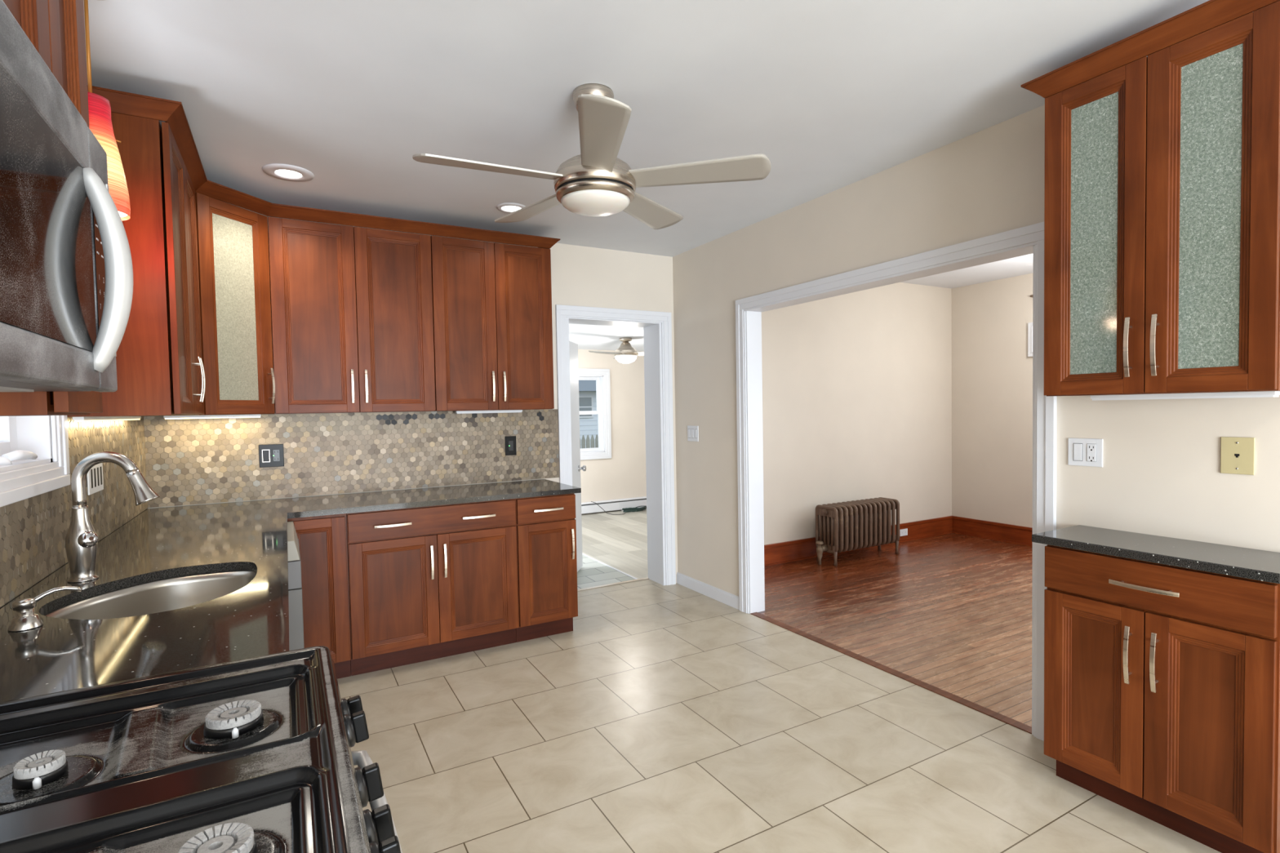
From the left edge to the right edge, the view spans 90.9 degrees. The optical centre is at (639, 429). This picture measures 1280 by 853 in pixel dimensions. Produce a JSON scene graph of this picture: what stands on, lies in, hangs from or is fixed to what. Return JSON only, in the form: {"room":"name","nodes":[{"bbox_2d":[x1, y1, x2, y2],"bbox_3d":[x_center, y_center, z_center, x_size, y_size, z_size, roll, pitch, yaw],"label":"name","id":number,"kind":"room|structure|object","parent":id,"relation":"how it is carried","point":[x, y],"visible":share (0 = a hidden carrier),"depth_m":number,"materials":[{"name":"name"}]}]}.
{"room":"kitchen","nodes":[
{"label":"kitchen","id":0,"kind":"room"},
{"bbox_2d":[3,415,121,605],"bbox_3d":[-0.631,0.129,-0.378,0.150,2.590,8.500,-2,2,-29],"label":"wall","id":1,"kind":"structure","parent":0,"point":[50,415],"depth_m":2.04,"materials":[{"name":"beige paint"}]},
{"bbox_2d":[3,0,51,71],"bbox_3d":[-0.971,-0.777,0.666,0.329,0.567,0.759,-2,2,-29],"label":"upper cabinet","id":2,"kind":"object","parent":1,"relation":"attached to","point":[32,15],"visible":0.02,"depth_m":1.02,"materials":[{"name":"brown wood"}]},
{"bbox_2d":[0,0,133,391],"bbox_3d":[-0.908,-0.272,0.713,0.452,0.440,0.759,-2,2,-29],"label":"microwave","id":3,"kind":"object","parent":2,"relation":"attached to","point":[66,268],"visible":1,"depth_m":0.84,"materials":[{"name":"silver metal"}]},
{"bbox_2d":[0,415,70,506],"bbox_3d":[-1.758,-0.378,1.631,0.164,1.154,1.009,-2,2,-29],"label":"window","id":4,"kind":"structure","parent":1,"relation":"in","point":[28,470],"depth_m":1.97,"materials":[{"name":"white paint"}]},
{"bbox_2d":[0,0,102,416],"bbox_3d":[-1.221,-0.548,1.126,0.329,1.047,0.273,-2,2,-29],"label":"upper cabinet","id":5,"kind":"object","parent":1,"relation":"attached to","point":[66,17],"visible":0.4,"depth_m":1.19,"materials":[{"name":"brown wood"}]},
{"bbox_2d":[0,416,147,607],"bbox_3d":[-1.962,0.185,2.160,0.004,0.523,2.766,-2,2,-29],"label":"tile backsplash","id":6,"kind":"structure","parent":1,"relation":"attached to","point":[33,531],"depth_m":2.12,"materials":[{"name":"tile"}]},
{"bbox_2d":[86,462,103,495],"bbox_3d":[-2.114,0.189,2.442,0.007,0.107,0.233,-2,2,-29],"label":"light switch","id":7,"kind":"object","parent":6,"relation":"attached to","point":[95,475],"visible":0.72,"depth_m":2.44,"materials":[{"name":"white plastic"}]},
{"bbox_2d":[66,111,205,417],"bbox_3d":[-1.999,-0.581,2.549,0.366,1.047,0.808,-2,2,-29],"label":"upper cabinet","id":8,"kind":"object","parent":1,"relation":"attached to","point":[160,368],"visible":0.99,"depth_m":2.25,"materials":[{"name":"brown wood"}]},
{"bbox_2d":[72,416,141,422],"bbox_3d":[-2.165,-0.046,2.588,0.030,0.018,0.980,-2,2,-29],"label":"light","id":9,"kind":"object","parent":8,"relation":"attached to","point":[87,419],"visible":1,"depth_m":2.42,"materials":[{"name":"white plastic"}]},
{"bbox_2d":[87,85,559,248],"bbox_3d":[-1.479,-1.171,3.325,0.872,0.056,2.685,0,2,31],"label":"crown molding","id":10,"kind":"structure","parent":8,"relation":"attached to","point":[171,112],"depth_m":3.23,"materials":[{"name":"brown wood"}]},
{"bbox_2d":[147,203,677,583],"bbox_3d":[-1.306,-0.014,4.249,3.509,2.590,0.233,-2,2,-29],"label":"wall","id":11,"kind":"structure","parent":0,"point":[581,276],"depth_m":4.69,"materials":[{"name":"beige paint"}]},
{"bbox_2d":[154,192,275,416],"bbox_3d":[-2.236,-0.600,3.226,0.617,1.047,0.608,-2,2,-29],"label":"upper cabinet","id":12,"kind":"object","parent":11,"relation":"attached to","point":[233,259],"visible":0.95,"depth_m":3.16,"materials":[{"name":"brown wood"}]},
{"bbox_2d":[164,414,261,419],"bbox_3d":[-2.306,-0.071,3.415,0.435,0.018,0.035,-2,2,-29],"label":"light","id":13,"kind":"object","parent":12,"relation":"attached to","point":[173,417],"visible":0.93,"depth_m":3.40,"materials":[{"name":"white plastic"}]},
{"bbox_2d":[143,408,559,507],"bbox_3d":[-1.612,0.134,3.942,2.358,0.490,0.004,-2,2,-29],"label":"tile backsplash","id":14,"kind":"structure","parent":11,"relation":"attached to","point":[189,461],"depth_m":3.83,"materials":[{"name":"tile"}]},
{"bbox_2d":[258,444,284,467],"bbox_3d":[-2.129,0.148,3.642,0.124,0.131,0.012,-2,2,-29],"label":"wall outlet","id":15,"kind":"object","parent":14,"relation":"attached to","point":[269,455],"visible":1,"depth_m":3.64,"materials":[{"name":"black plastic"}]},
{"bbox_2d":[262,449,270,462],"bbox_3d":[-2.152,0.149,3.628,0.038,0.072,0.003,-2,2,-29],"label":"switch","id":16,"kind":"object","parent":15,"relation":"attached to","point":[265,453],"depth_m":3.63,"materials":[{"name":"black plastic"}]},
{"bbox_2d":[272,449,279,461],"bbox_3d":[-2.106,0.148,3.653,0.034,0.068,0.003,-2,2,-29],"label":"receptacle","id":17,"kind":"object","parent":15,"relation":"attached to","point":[276,453],"depth_m":3.65,"materials":[{"name":"grey plastic"}]},
{"bbox_2d":[505,435,516,455],"bbox_3d":[-0.888,0.108,4.338,0.078,0.131,0.012,-2,2,-29],"label":"wall outlet","id":18,"kind":"object","parent":14,"relation":"attached to","point":[510,441],"visible":1,"depth_m":4.34,"materials":[{"name":"black plastic"}]},
{"bbox_2d":[508,440,513,450],"bbox_3d":[-0.888,0.108,4.337,0.034,0.068,0.003,-2,2,-29],"label":"receptacle","id":19,"kind":"object","parent":18,"relation":"attached to","point":[510,442],"depth_m":4.34,"materials":[{"name":"black plastic"}]},
{"bbox_2d":[267,216,435,413],"bbox_3d":[-1.667,-0.625,3.683,0.833,1.047,0.364,-2,2,-29],"label":"upper cabinet","id":20,"kind":"object","parent":11,"relation":"attached to","point":[352,307],"visible":1,"depth_m":3.54,"materials":[{"name":"brown wood"}]},
{"bbox_2d":[430,235,554,411],"bbox_3d":[-0.972,-0.651,4.072,0.753,1.047,0.364,-2,2,-29],"label":"upper cabinet","id":21,"kind":"object","parent":11,"relation":"attached to","point":[492,302],"visible":0.98,"depth_m":3.93,"materials":[{"name":"brown wood"}]},
{"bbox_2d":[454,409,522,413],"bbox_3d":[-0.998,-0.121,4.172,0.440,0.018,0.050,-2,2,-29],"label":"light","id":22,"kind":"object","parent":21,"relation":"attached to","point":[501,411],"visible":0.96,"depth_m":4.14,"materials":[{"name":"white plastic"}]},
{"bbox_2d":[568,341,586,572],"bbox_3d":[-0.564,0.243,5.183,0.101,1.963,0.766,-1,2,8],"label":"door","id":23,"kind":"structure","parent":11,"relation":"in","point":[574,368],"depth_m":5.42,"materials":[{"name":"white paint"}]},
{"bbox_2d":[582,553,637,579],"bbox_3d":[-0.788,1.219,6.536,0.020,0.054,3.138,-2,2,-29],"label":"trim","id":24,"kind":"structure","parent":11,"relation":"attached to","point":[617,570],"depth_m":5.59,"materials":[{"name":"white paint"}]},
{"bbox_2d":[577,577,648,591],"bbox_3d":[-0.264,1.259,5.010,0.790,0.056,0.037,-2,2,-29],"label":"trim","id":25,"kind":"structure","parent":11,"relation":"attached to","point":[646,578],"depth_m":5.03,"materials":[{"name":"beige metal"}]},
{"bbox_2d":[555,304,675,585],"bbox_3d":[-0.159,0.168,4.752,0.964,2.150,0.022,-2,2,-29],"label":"trim","id":26,"kind":"structure","parent":11,"relation":"attached to","point":[562,312],"depth_m":4.85,"materials":[{"name":"white paint"}]},
{"bbox_2d":[566,317,666,585],"bbox_3d":[-0.224,0.206,4.870,0.800,2.068,0.247,-2,2,-29],"label":"trim","id":27,"kind":"structure","parent":11,"relation":"attached to","point":[651,331],"depth_m":5.01,"materials":[{"name":"white paint"}]},
{"bbox_2d":[568,323,644,351],"bbox_3d":[-0.291,-1.079,6.878,5.740,0.095,3.375,-2,2,-29],"label":"ceiling","id":28,"kind":"structure","parent":0,"point":[594,337],"depth_m":6.95,"materials":[{"name":"white paint"}]},
{"bbox_2d":[588,337,644,363],"bbox_3d":[-0.257,-0.898,7.183,0.943,0.288,0.932,-2,2,-29],"label":"ceiling fan","id":29,"kind":"object","parent":28,"relation":"hanging from","point":[625,353],"visible":0.88,"depth_m":7.06,"materials":[{"name":"silver metal"}]},
{"bbox_2d":[577,349,646,514],"bbox_3d":[-1.069,-0.060,8.332,5.500,2.400,0.120,-2,2,-29],"label":"wall","id":30,"kind":"structure","parent":0,"point":[621,476],"depth_m":8.72,"materials":[{"name":"beige paint"}]},
{"bbox_2d":[578,368,611,460],"bbox_3d":[-0.942,-0.205,8.386,1.165,1.220,0.144,-2,2,-29],"label":"window","id":31,"kind":"structure","parent":30,"relation":"in","point":[602,376],"depth_m":8.58,"materials":[{"name":"white paint"}]},
{"bbox_2d":[581,496,646,514],"bbox_3d":[-0.741,1.052,8.433,4.500,0.158,0.070,-2,2,-29],"label":"baseboard heater","id":32,"kind":"object","parent":30,"relation":"attached to","point":[611,504],"visible":0.16,"depth_m":8.61,"materials":[{"name":"white paint"}]},
{"bbox_2d":[577,508,648,589],"bbox_3d":[-0.254,1.222,6.963,5.740,0.100,3.358,-2,2,-29],"label":"floor","id":33,"kind":"structure","parent":0,"point":[620,542],"depth_m":6.38,"materials":[{"name":"grey wood"}]},
{"bbox_2d":[591,501,624,515],"bbox_3d":[-0.425,1.038,8.386,0.461,0.170,0.093,-1,2,2],"label":"loose wire","id":34,"kind":"object","parent":33,"relation":"on","point":[591,501],"visible":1,"depth_m":8.38,"materials":[{"name":"black plastic"}]},
{"bbox_2d":[622,506,646,512],"bbox_3d":[-0.073,1.077,8.620,0.380,0.058,0.171,-2,2,-29],"label":"extension cord","id":35,"kind":"object","parent":33,"relation":"on","point":[642,508],"visible":1,"depth_m":8.55,"materials":[{"name":"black plastic"}]},
{"bbox_2d":[83,0,1208,288],"bbox_3d":[2.402,-1.335,1.347,7.220,0.110,8.895,-2,2,-29],"label":"ceiling","id":36,"kind":"structure","parent":0,"point":[836,95],"depth_m":2.32,"materials":[{"name":"white paint"}]},
{"bbox_2d":[84,0,130,220],"bbox_3d":[-1.509,-0.910,1.732,0.151,0.621,0.151,-2,2,-29],"label":"pendant lamp","id":37,"kind":"object","parent":36,"relation":"hanging from","point":[100,125],"visible":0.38,"depth_m":1.73,"materials":[{"name":"red glass"}]},
{"bbox_2d":[262,163,314,181],"bbox_3d":[-1.722,-1.256,3.090,0.224,0.012,0.224,-2,2,-29],"label":"recessed light","id":38,"kind":"object","parent":36,"relation":"in","point":[282,171],"visible":1,"depth_m":3.07,"materials":[{"name":"white paint"}]},
{"bbox_2d":[496,202,525,213],"bbox_3d":[-0.750,-1.294,3.684,0.176,0.012,0.176,-2,2,-29],"label":"recessed light","id":39,"kind":"object","parent":36,"relation":"in","point":[509,207],"visible":0.82,"depth_m":3.65,"materials":[{"name":"white paint"}]},
{"bbox_2d":[412,83,771,229],"bbox_3d":[-0.211,-1.044,2.375,1.224,0.444,1.248,-2,2,-29],"label":"ceiling fan","id":40,"kind":"object","parent":36,"relation":"hanging from","point":[594,182],"visible":1,"depth_m":2.27,"materials":[{"name":"silver metal"}]},
{"bbox_2d":[337,579,1220,852],"bbox_3d":[0.839,1.418,0.521,3.509,0.100,8.875,-2,2,-29],"label":"floor","id":41,"kind":"structure","parent":0,"point":[673,718],"depth_m":2.56,"materials":[{"name":"beige tile"}]},
{"bbox_2d":[0,645,402,852],"bbox_3d":[-0.732,0.846,0.827,0.799,1.040,0.780,-2,2,-29],"label":"gas range","id":42,"kind":"object","parent":41,"relation":"on","point":[254,754],"visible":1,"depth_m":0.88,"materials":[{"name":"black metal"}]},
{"bbox_2d":[351,750,402,852],"bbox_3d":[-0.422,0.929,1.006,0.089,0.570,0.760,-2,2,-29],"label":"oven","id":43,"kind":"object","parent":42,"relation":"in","point":[362,759],"depth_m":1.24,"materials":[{"name":"grey metal"}]},
{"bbox_2d":[287,521,304,650],"bbox_3d":[-1.858,0.903,2.750,0.681,0.878,0.558,-2,2,-29],"label":"dishwasher","id":44,"kind":"object","parent":41,"relation":"on","point":[295,620],"visible":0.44,"depth_m":2.65,"materials":[{"name":"grey metal"}]},
{"bbox_2d":[287,513,351,679],"bbox_3d":[-2.072,0.884,3.341,0.919,0.884,0.628,-2,2,-29],"label":"base cabinet","id":45,"kind":"object","parent":41,"relation":"on","point":[322,540],"visible":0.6,"depth_m":3.25,"materials":[{"name":"brown wood"}]},
{"bbox_2d":[346,498,518,675],"bbox_3d":[-1.264,0.855,3.773,0.910,0.884,0.666,-2,2,-29],"label":"base cabinet","id":46,"kind":"object","parent":41,"relation":"on","point":[428,583],"visible":1,"depth_m":3.50,"materials":[{"name":"brown wood"}]},
{"bbox_2d":[515,493,577,642],"bbox_3d":[-0.701,0.834,4.089,0.378,0.884,0.666,-2,2,-29],"label":"base cabinet","id":47,"kind":"object","parent":41,"relation":"on","point":[546,526],"visible":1,"depth_m":3.84,"materials":[{"name":"brown wood"}]},
{"bbox_2d":[750,612,1031,733],"bbox_3d":[1.223,1.285,3.471,0.055,0.054,1.861,-2,2,-29],"label":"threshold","id":48,"kind":"structure","parent":41,"relation":"on","point":[966,703],"depth_m":3.21,"materials":[{"name":"brown wood"}]},
{"bbox_2d":[1044,544,1279,852],"bbox_3d":[1.739,0.856,2.094,0.356,0.885,0.622,-2,2,-29],"label":"base cabinet","id":49,"kind":"object","parent":41,"relation":"on","point":[1162,682],"visible":1,"depth_m":1.97,"materials":[{"name":"brown wood"}]},
{"bbox_2d":[1031,524,1279,584],"bbox_3d":[1.738,0.397,2.098,0.328,0.029,0.663,-2,2,-29],"label":"countertop","id":50,"kind":"structure","parent":49,"relation":"on","point":[1233,561],"depth_m":2.03,"materials":[{"name":"black stone"}]},
{"bbox_3d":[-1.374,0.923,1.814,0.640,0.884,1.540,-2,2,-29],"label":"cabinet","id":51,"kind":"object","parent":41,"relation":"on","visible":0},
{"bbox_2d":[0,479,581,702],"bbox_3d":[-0.982,0.426,2.720,2.243,0.029,2.763,-2,2,-29],"label":"countertop","id":52,"kind":"structure","parent":51,"relation":"on","point":[157,544],"depth_m":1.75,"materials":[{"name":"black stone"}]},
{"bbox_2d":[7,586,82,632],"bbox_3d":[-1.405,0.419,1.488,0.129,0.083,0.060,-2,2,-29],"label":"soap dispenser","id":53,"kind":"object","parent":52,"relation":"on","point":[25,619],"visible":1,"depth_m":1.46,"materials":[{"name":"grey metal"}]},
{"bbox_2d":[65,451,159,582],"bbox_3d":[-1.604,0.258,1.917,0.238,0.385,0.085,-2,2,-17],"label":"kitchen faucet","id":54,"kind":"object","parent":52,"relation":"on","point":[82,540],"visible":1,"depth_m":1.89,"materials":[{"name":"grey metal"}]},
{"bbox_2d":[45,570,256,619],"bbox_3d":[-1.363,0.574,1.791,0.493,0.188,0.575,-2,2,-29],"label":"sink","id":55,"kind":"object","parent":52,"relation":"in","point":[180,592],"visible":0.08,"depth_m":1.99,"materials":[{"name":"grey metal"}]},
{"bbox_2d":[761,282,951,545],"bbox_3d":[1.890,-0.151,6.053,3.586,2.625,0.147,-2,2,-29],"label":"wall","id":56,"kind":"structure","parent":0,"point":[857,385],"depth_m":6.09,"materials":[{"name":"beige paint"}]},
{"bbox_2d":[764,515,1032,566],"bbox_3d":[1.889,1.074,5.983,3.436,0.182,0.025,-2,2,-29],"label":"baseboard","id":57,"kind":"structure","parent":56,"relation":"attached to","point":[804,548],"depth_m":5.80,"materials":[{"name":"brown wood"}]},
{"bbox_2d":[899,528,907,536],"bbox_3d":[2.680,1.041,6.408,0.115,0.070,0.006,-2,2,-29],"label":"wall outlet","id":58,"kind":"object","parent":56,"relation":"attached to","point":[903,532],"visible":1,"depth_m":6.40,"materials":[{"name":"white plastic"}]},
{"bbox_2d":[757,533,1032,726],"bbox_3d":[2.938,1.256,4.207,3.656,0.100,4.450,-2,2,-29],"label":"floor","id":59,"kind":"structure","parent":0,"point":[951,613],"depth_m":4.30,"materials":[{"name":"brown wood"}]},
{"bbox_2d":[815,497,899,566],"bbox_3d":[1.963,0.916,5.759,0.949,0.511,0.256,-2,2,-29],"label":"radiator","id":60,"kind":"object","parent":59,"relation":"on","point":[853,525],"visible":1,"depth_m":5.65,"materials":[{"name":"brown metal"}]},
{"bbox_2d":[672,104,1279,596],"bbox_3d":[2.412,0.016,1.330,0.115,2.590,8.500,-2,2,-29],"label":"wall","id":61,"kind":"structure","parent":0,"point":[1160,474],"depth_m":2.91,"materials":[{"name":"beige paint"}]},
{"bbox_2d":[687,425,698,441],"bbox_3d":[0.401,0.027,4.788,0.010,0.118,0.142,-2,2,-29],"label":"light switch","id":62,"kind":"object","parent":61,"relation":"attached to","point":[692,431],"visible":1,"depth_m":4.78,"materials":[{"name":"white plastic"}]},
{"bbox_2d":[676,572,739,609],"bbox_3d":[0.496,1.190,4.691,0.014,0.088,0.810,-2,2,-29],"label":"baseboard","id":63,"kind":"structure","parent":61,"relation":"attached to","point":[727,598],"depth_m":4.65,"materials":[{"name":"white paint"}]},
{"bbox_2d":[735,222,1057,741],"bbox_3d":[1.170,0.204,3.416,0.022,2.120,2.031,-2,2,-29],"label":"trim","id":64,"kind":"structure","parent":61,"relation":"attached to","point":[1045,406],"depth_m":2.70,"materials":[{"name":"white paint"}]},
{"bbox_2d":[1067,438,1102,466],"bbox_3d":[1.721,0.086,2.439,0.009,0.107,0.121,-2,2,-29],"label":"wall outlet","id":65,"kind":"object","parent":61,"relation":"attached to","point":[1081,451],"visible":1,"depth_m":2.44,"materials":[{"name":"white plastic"}]},
{"bbox_2d":[1086,443,1096,462],"bbox_3d":[1.730,0.087,2.416,0.003,0.069,0.033,-2,2,-29],"label":"receptacle","id":66,"kind":"object","parent":65,"relation":"attached to","point":[1091,447],"depth_m":2.42,"materials":[{"name":"white plastic"}]},
{"bbox_2d":[1021,0,1279,395],"bbox_3d":[1.686,-0.668,2.054,0.392,1.100,0.656,-2,2,-29],"label":"upper cabinet","id":67,"kind":"object","parent":61,"relation":"attached to","point":[1162,179],"visible":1,"depth_m":1.91,"materials":[{"name":"brown wood"}]},
{"bbox_2d":[1090,391,1279,400],"bbox_3d":[1.778,-0.112,2.089,0.050,0.018,0.490,-2,2,-29],"label":"light","id":68,"kind":"object","parent":67,"relation":"attached to","point":[1267,393],"visible":1,"depth_m":2.04,"materials":[{"name":"white plastic"}]},
{"bbox_2d":[1220,436,1255,475],"bbox_3d":[1.941,0.084,2.048,0.008,0.120,0.084,-2,2,-29],"label":"phone jack","id":69,"kind":"object","parent":61,"relation":"attached to","point":[1237,454],"visible":1,"depth_m":2.05,"materials":[{"name":"beige plastic"}]},
{"bbox_2d":[951,273,1032,528],"bbox_3d":[4.440,-0.163,5.020,0.150,2.625,4.153,-2,2,-29],"label":"wall","id":70,"kind":"structure","parent":0,"point":[992,367],"depth_m":6.40,"materials":[{"name":"beige paint"}]},
{"bbox_2d":[952,515,1032,545],"bbox_3d":[4.391,1.061,5.010,0.025,0.182,4.135,-2,2,-29],"label":"baseboard","id":71,"kind":"structure","parent":70,"relation":"attached to","point":[997,531],"depth_m":6.41,"materials":[{"name":"brown wood"}]},
{"bbox_2d":[1027,322,1032,356],"bbox_3d":[3.800,-0.862,5.920,0.038,0.325,0.298,-2,2,-29],"label":"wall panel","id":72,"kind":"object","parent":70,"relation":"attached to","point":[1029,324],"visible":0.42,"depth_m":6.03,"materials":[{"name":"white plastic"}]},
{"bbox_3d":[1.376,-0.049,3.300,0.010,2.625,4.153,-2,2,-29],"label":"wall","id":73,"kind":"structure","parent":0,"visible":0},
{"bbox_2d":[761,253,1032,581],"bbox_3d":[1.298,0.199,3.488,0.022,2.120,2.031,-2,2,-29],"label":"trim","id":74,"kind":"structure","parent":73,"relation":"attached to","point":[1031,253],"depth_m":3.32,"materials":[{"name":"white paint"}]},
{"label":"outside","id":75,"kind":"structure","parent":0,"visible":0},
{"bbox_3d":[0.862,1.524,12.254,36.000,0.100,40.000,-2,2,-29],"label":"ground","id":76,"kind":"structure","parent":75,"visible":0},
{"bbox_2d":[578,380,598,448],"bbox_3d":[-3.711,-1.830,22.226,12.800,6.100,7.000,-2,2,-29],"label":"house","id":77,"kind":"structure","parent":76,"relation":"on","point":[587,388],"depth_m":19.92,"materials":[{"name":"white"}]},
{"bbox_2d":[579,434,598,448],"bbox_3d":[-0.625,0.753,14.853,6.000,1.320,0.060,-2,2,-29],"label":"picket fence","id":78,"kind":"object","parent":76,"relation":"on","point":[583,441],"visible":0.03,"depth_m":14.50,"materials":[{"name":"white wood"}]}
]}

